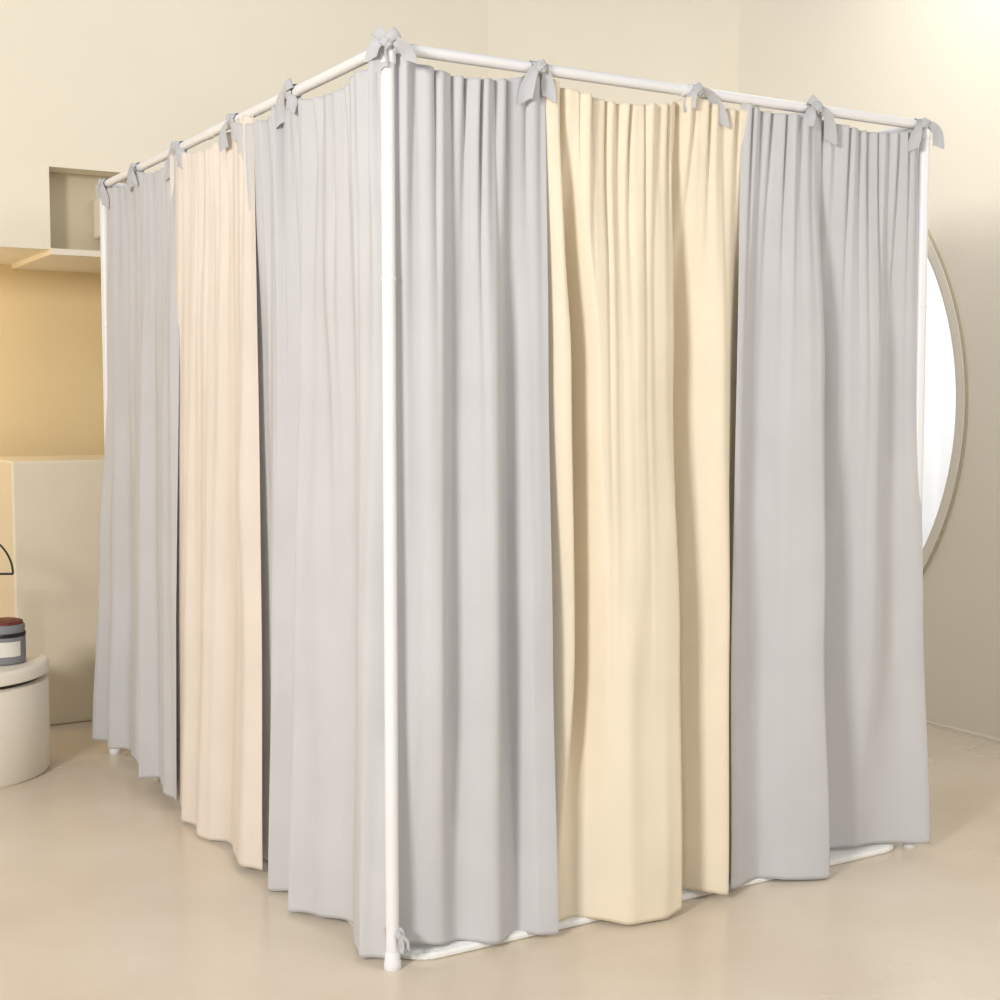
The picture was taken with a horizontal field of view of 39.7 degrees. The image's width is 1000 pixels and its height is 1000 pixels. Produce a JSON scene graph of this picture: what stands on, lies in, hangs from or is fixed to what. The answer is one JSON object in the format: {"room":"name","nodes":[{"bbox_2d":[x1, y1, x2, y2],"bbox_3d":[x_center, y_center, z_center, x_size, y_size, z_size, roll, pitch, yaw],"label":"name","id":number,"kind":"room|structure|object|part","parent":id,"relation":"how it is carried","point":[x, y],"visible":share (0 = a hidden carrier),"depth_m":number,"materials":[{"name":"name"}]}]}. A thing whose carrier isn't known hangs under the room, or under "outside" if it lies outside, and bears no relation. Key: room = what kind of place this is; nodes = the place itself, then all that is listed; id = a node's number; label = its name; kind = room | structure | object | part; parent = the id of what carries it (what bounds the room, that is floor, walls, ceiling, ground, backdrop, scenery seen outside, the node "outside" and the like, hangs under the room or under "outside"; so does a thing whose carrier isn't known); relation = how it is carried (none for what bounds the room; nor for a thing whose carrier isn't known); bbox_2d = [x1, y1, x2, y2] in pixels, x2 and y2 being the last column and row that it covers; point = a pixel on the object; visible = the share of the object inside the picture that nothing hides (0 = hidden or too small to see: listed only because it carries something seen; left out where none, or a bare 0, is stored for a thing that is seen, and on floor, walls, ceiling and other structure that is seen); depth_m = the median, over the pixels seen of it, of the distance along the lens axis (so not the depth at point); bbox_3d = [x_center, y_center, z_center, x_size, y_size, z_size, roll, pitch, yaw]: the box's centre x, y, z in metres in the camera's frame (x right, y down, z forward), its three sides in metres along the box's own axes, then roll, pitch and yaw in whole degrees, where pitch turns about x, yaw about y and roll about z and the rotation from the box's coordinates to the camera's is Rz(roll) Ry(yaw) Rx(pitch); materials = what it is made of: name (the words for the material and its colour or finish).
{"room":"bedroom","nodes":[
{"label":"bedroom","id":0,"kind":"room"},
{"bbox_2d":[0,162,50,264],"bbox_3d":[-4.016,-1.154,4.919,4.535,0.340,0.800,-2,5,-31],"label":"wall cabinet","id":1,"kind":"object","parent":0,"point":[24,188],"depth_m":5.70,"materials":[{"name":"paint"}]},
{"bbox_2d":[0,172,126,456],"bbox_3d":[-3.524,-0.180,5.397,5.800,2.350,0.710,-2,5,-31],"label":"wall","id":2,"kind":"structure","parent":0,"point":[52,402],"depth_m":6.49,"materials":[{"name":"paint"}]},
{"bbox_2d":[12,248,100,272],"bbox_3d":[-1.534,-1.082,6.428,1.265,0.025,0.800,-2,5,-31],"label":"alcove ceiling lip","id":3,"kind":"object","parent":2,"relation":"attached to","point":[54,259],"visible":0.36,"depth_m":6.11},
{"bbox_3d":[-1.570,-1.266,6.474,1.265,0.335,0.660,-2,5,-31],"label":"recess panel","id":4,"kind":"part","parent":2,"relation":"part of","materials":[{"name":"beige paint"}]},
{"bbox_2d":[93,198,99,238],"bbox_3d":[-1.649,-1.213,5.974,0.180,0.170,0.120,-2,5,-31],"label":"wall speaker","id":5,"kind":"object","parent":2,"relation":"attached to","point":[96,203],"visible":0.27,"depth_m":5.93},
{"bbox_2d":[0,0,487,176],"bbox_3d":[-3.090,-1.936,5.425,6.700,1.150,0.800,-2,5,-31],"label":"wall","id":6,"kind":"structure","parent":0,"point":[88,87],"depth_m":5.96,"materials":[{"name":"paint"}]},
{"bbox_2d":[0,721,999,999],"bbox_3d":[-0.559,1.245,2.615,7.900,0.100,9.000,-2,5,-31],"label":"floor","id":7,"kind":"structure","parent":0,"point":[106,893],"depth_m":3.65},
{"bbox_2d":[0,650,50,787],"bbox_3d":[-2.015,0.807,5.145,0.656,0.416,0.656,-2,5,-31],"label":"drum side table","id":8,"kind":"object","parent":7,"relation":"on","point":[25,755],"visible":0.91,"depth_m":5.02,"materials":[{"name":"white wood"}]},
{"bbox_2d":[0,544,13,574],"bbox_3d":[-2.017,0.355,5.300,0.297,0.464,0.120,2,4,21],"label":"table lamp","id":9,"kind":"object","parent":8,"relation":"on","point":[1,546],"visible":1,"depth_m":5.29,"materials":[{"name":"black metal"}]},
{"bbox_2d":[0,617,25,665],"bbox_3d":[-1.842,0.522,5.148,0.153,0.163,0.153,-2,5,-31],"label":"candle jar","id":10,"kind":"object","parent":8,"relation":"on","point":[12,629],"visible":1,"depth_m":5.10,"materials":[{"name":"grey metal"}]},
{"bbox_2d":[0,455,103,724],"bbox_3d":[-1.691,0.366,6.330,1.140,1.130,0.580,-2,5,-31],"label":"cabinet","id":11,"kind":"object","parent":7,"relation":"on","point":[50,506],"visible":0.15,"depth_m":5.89,"materials":[{"name":"paint"}]},
{"bbox_2d":[137,761,893,959],"bbox_3d":[-0.088,1.029,4.822,1.740,0.020,2.332,-2,5,-31],"label":"floor mat","id":12,"kind":"object","parent":7,"relation":"on","point":[418,951],"visible":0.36,"depth_m":3.63,"materials":[{"name":"white fabric"}]},
{"bbox_2d":[95,25,943,971],"bbox_3d":[-0.128,-0.082,4.777,1.923,2.243,2.534,-2,5,-31],"label":"canopy frame","id":13,"kind":"object","parent":7,"relation":"on","point":[384,48],"visible":0.62,"depth_m":3.38,"materials":[{"name":"white metal"}]},
{"bbox_3d":[-1.513,-0.110,5.361,0.032,2.175,0.032,-2,5,-31],"label":"post","id":14,"kind":"part","parent":13,"relation":"part of","materials":[{"name":"white metal"}]},
{"bbox_3d":[-0.747,-1.232,5.746,1.790,0.029,0.029,-2,5,-31],"label":"rail","id":15,"kind":"part","parent":13,"relation":"part of","materials":[{"name":"white metal"}]},
{"bbox_2d":[92,153,179,800],"bbox_3d":[-1.305,-0.090,4.950,0.103,2.158,0.919,-2,5,-31],"label":"curtain","id":16,"kind":"object","parent":13,"relation":"hanging from","point":[134,695],"visible":0.99,"depth_m":4.89,"materials":[{"name":"grey fabric"}]},
{"bbox_2d":[170,115,262,869],"bbox_3d":[-0.948,-0.034,4.378,0.093,2.190,1.038,-2,5,-29],"label":"curtain","id":17,"kind":"object","parent":13,"relation":"hanging from","point":[219,599],"visible":0.91,"depth_m":4.25,"materials":[{"name":"beige fabric"}]},
{"bbox_3d":[-0.887,-1.126,4.251,0.029,0.029,2.420,-2,5,-31],"label":"rail","id":18,"kind":"part","parent":13,"relation":"part of","materials":[{"name":"white metal"}]},
{"bbox_2d":[236,60,385,958],"bbox_3d":[-0.537,0.013,3.718,0.133,2.190,0.972,-2,5,-31],"label":"curtain","id":19,"kind":"object","parent":13,"relation":"hanging from","point":[318,213],"visible":0.82,"depth_m":3.61,"materials":[{"name":"grey fabric"}]},
{"bbox_3d":[-0.262,0.036,3.295,0.032,2.175,0.032,-2,5,-31],"label":"post","id":20,"kind":"part","parent":13,"relation":"part of","materials":[{"name":"white metal"}]},
{"bbox_2d":[394,54,558,944],"bbox_3d":[-0.060,0.031,3.419,0.436,2.183,0.082,-2,4,-25],"label":"curtain","id":21,"kind":"object","parent":13,"relation":"hanging from","point":[477,823],"visible":0.99,"depth_m":3.41,"materials":[{"name":"grey fabric"}]},
{"bbox_2d":[545,79,758,924],"bbox_3d":[0.413,0.013,3.710,0.736,2.189,0.216,-2,5,-31],"label":"curtain","id":22,"kind":"object","parent":13,"relation":"hanging from","point":[643,200],"visible":0.94,"depth_m":3.64,"materials":[{"name":"beige fabric"}]},
{"bbox_3d":[0.504,-1.086,3.679,1.790,0.029,0.029,-2,5,-31],"label":"rail","id":23,"kind":"part","parent":13,"relation":"part of","materials":[{"name":"white metal"}]},
{"bbox_2d":[731,103,929,888],"bbox_3d":[0.964,-0.008,4.021,0.780,2.190,0.163,-2,5,-31],"label":"curtain","id":24,"kind":"object","parent":13,"relation":"hanging from","point":[829,745],"visible":1,"depth_m":3.97,"materials":[{"name":"grey fabric"}]},
{"bbox_3d":[0.645,-1.192,5.174,0.029,0.029,2.420,-2,5,-31],"label":"rail","id":25,"kind":"part","parent":13,"relation":"part of","materials":[{"name":"white metal"}]},
{"bbox_3d":[1.270,-0.029,4.218,0.032,2.175,0.032,-2,5,-31],"label":"post","id":26,"kind":"part","parent":13,"relation":"part of","materials":[{"name":"white metal"}]},
{"bbox_2d":[488,0,538,79],"bbox_3d":[0.072,-0.864,6.915,0.250,3.500,0.120,0,4,6],"label":"wall","id":27,"kind":"structure","parent":0,"point":[513,25],"depth_m":6.76,"materials":[{"name":"paint"}]},
{"bbox_2d":[539,0,738,109],"bbox_3d":[0.690,-0.865,6.932,1.006,3.500,0.120,0,4,-3],"label":"wall","id":28,"kind":"structure","parent":0,"point":[691,42],"depth_m":6.78,"materials":[{"name":"paint"}]},
{"bbox_2d":[738,0,999,738],"bbox_3d":[3.126,-0.645,3.829,0.160,3.500,7.490,-2,5,-31],"label":"wall","id":29,"kind":"structure","parent":0,"point":[938,61],"depth_m":5.74,"materials":[{"name":"beige paint"}]},
{"bbox_2d":[922,260,955,546],"bbox_3d":[1.813,-0.461,6.390,0.129,2.730,1.600,-2,5,-31],"label":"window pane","id":30,"kind":"object","parent":29,"relation":"hanging from","point":[940,384],"visible":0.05,"depth_m":6.14,"materials":[{"name":"white glass"}]},
{"bbox_2d":[923,255,956,551],"bbox_3d":[1.618,-0.432,6.343,0.164,2.540,1.358,-2,5,-31],"label":"rim","id":31,"kind":"object","parent":29,"relation":"attached to","point":[929,259],"visible":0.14,"depth_m":5.77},
{"bbox_2d":[923,236,964,568],"bbox_3d":[1.556,-0.428,6.287,0.028,2.608,1.394,-2,5,-31],"label":"window","id":32,"kind":"structure","parent":29,"relation":"in","point":[932,253],"depth_m":5.73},
{"bbox_2d":[923,229,968,574],"bbox_3d":[1.560,-0.428,6.286,0.022,2.624,1.403,-2,5,-31],"label":"rim","id":33,"kind":"object","parent":29,"relation":"attached to","point":[929,233],"visible":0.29,"depth_m":5.72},
{"bbox_2d":[927,721,999,742],"bbox_3d":[3.082,1.101,3.861,0.010,0.012,7.380,-2,5,-31],"label":"baseboard","id":34,"kind":"structure","parent":29,"relation":"attached to","point":[928,722],"depth_m":5.76,"materials":[{"name":"beige paint"}]}
]}

